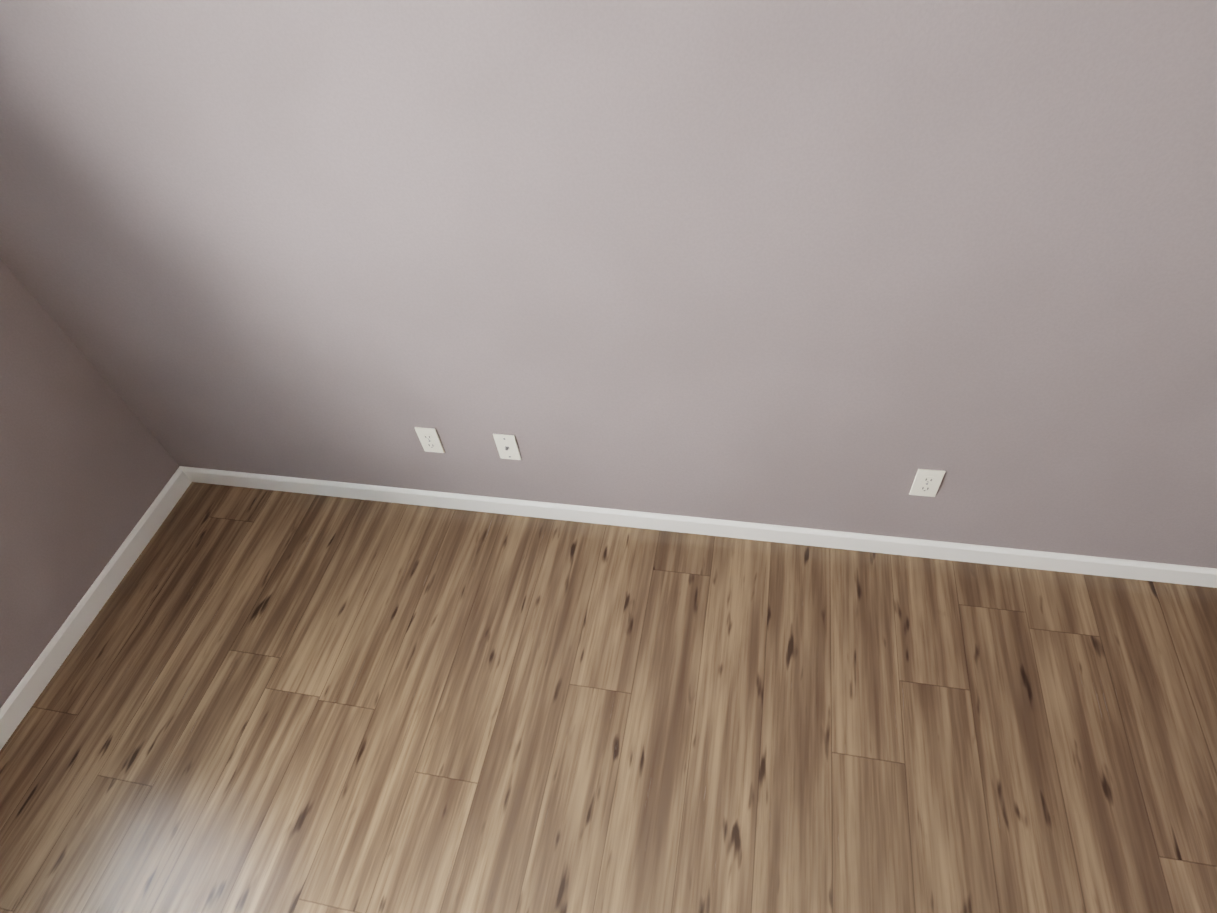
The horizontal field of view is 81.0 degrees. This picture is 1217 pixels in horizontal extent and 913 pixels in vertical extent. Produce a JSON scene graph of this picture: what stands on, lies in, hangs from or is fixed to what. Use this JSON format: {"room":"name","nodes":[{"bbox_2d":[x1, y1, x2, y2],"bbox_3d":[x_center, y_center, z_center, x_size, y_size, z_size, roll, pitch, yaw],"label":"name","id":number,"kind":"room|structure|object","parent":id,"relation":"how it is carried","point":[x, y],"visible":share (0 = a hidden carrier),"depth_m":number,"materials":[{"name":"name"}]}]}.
{"room":"empty room","nodes":[
{"label":"empty room","id":0,"kind":"room"},
{"bbox_2d":[0,258,178,707],"bbox_3d":[-2.286,1.264,0.208,0.125,2.440,5.470,5,50,11],"label":"wall","id":1,"kind":"structure","parent":0,"point":[89,466],"depth_m":2.21,"materials":[{"name":"paint"}]},
{"bbox_2d":[0,467,191,749],"bbox_3d":[-2.104,2.036,1.086,0.013,0.078,5.220,5,50,11],"label":"baseboard","id":2,"kind":"structure","parent":1,"relation":"attached to","point":[32,684],"depth_m":2.35,"materials":[{"name":"white wood"}]},
{"bbox_2d":[0,482,1216,912],"bbox_3d":[0.866,2.344,0.560,6.325,0.100,5.470,5,50,11],"label":"floor","id":3,"kind":"structure","parent":0,"point":[250,700],"depth_m":1.97,"materials":[{"name":"wood"}]},
{"bbox_2d":[0,0,1216,568],"bbox_3d":[1.310,-0.497,1.263,6.200,2.440,0.125,5,50,11],"label":"wall","id":4,"kind":"structure","parent":0,"point":[852,266],"depth_m":1.59,"materials":[{"name":"paint"}]},
{"bbox_2d":[414,427,444,452],"bbox_3d":[-0.568,-0.051,2.263,0.070,0.114,0.007,5,50,11],"label":"electrical outlet","id":5,"kind":"object","parent":4,"relation":"attached to","point":[429,439],"visible":1,"depth_m":2.26,"materials":[{"name":"beige plastic"}]},
{"bbox_2d":[493,434,520,459],"bbox_3d":[-0.315,-0.026,2.212,0.070,0.114,0.014,5,50,11],"label":"outlet","id":6,"kind":"object","parent":4,"relation":"attached to","point":[507,446],"visible":1,"depth_m":2.21,"materials":[{"name":"beige plastic"}]},
{"bbox_2d":[179,466,1216,587],"bbox_3d":[0.280,0.226,2.337,3.886,0.078,0.013,5,50,11],"label":"baseboard","id":7,"kind":"structure","parent":4,"relation":"attached to","point":[1114,567],"depth_m":2.30,"materials":[{"name":"white wood"}]},
{"bbox_2d":[909,469,944,496],"bbox_3d":[0.884,0.074,1.976,0.070,0.114,0.007,5,50,11],"label":"electrical outlet","id":8,"kind":"object","parent":4,"relation":"attached to","point":[926,482],"visible":1,"depth_m":1.97,"materials":[{"name":"beige plastic"}]}
]}

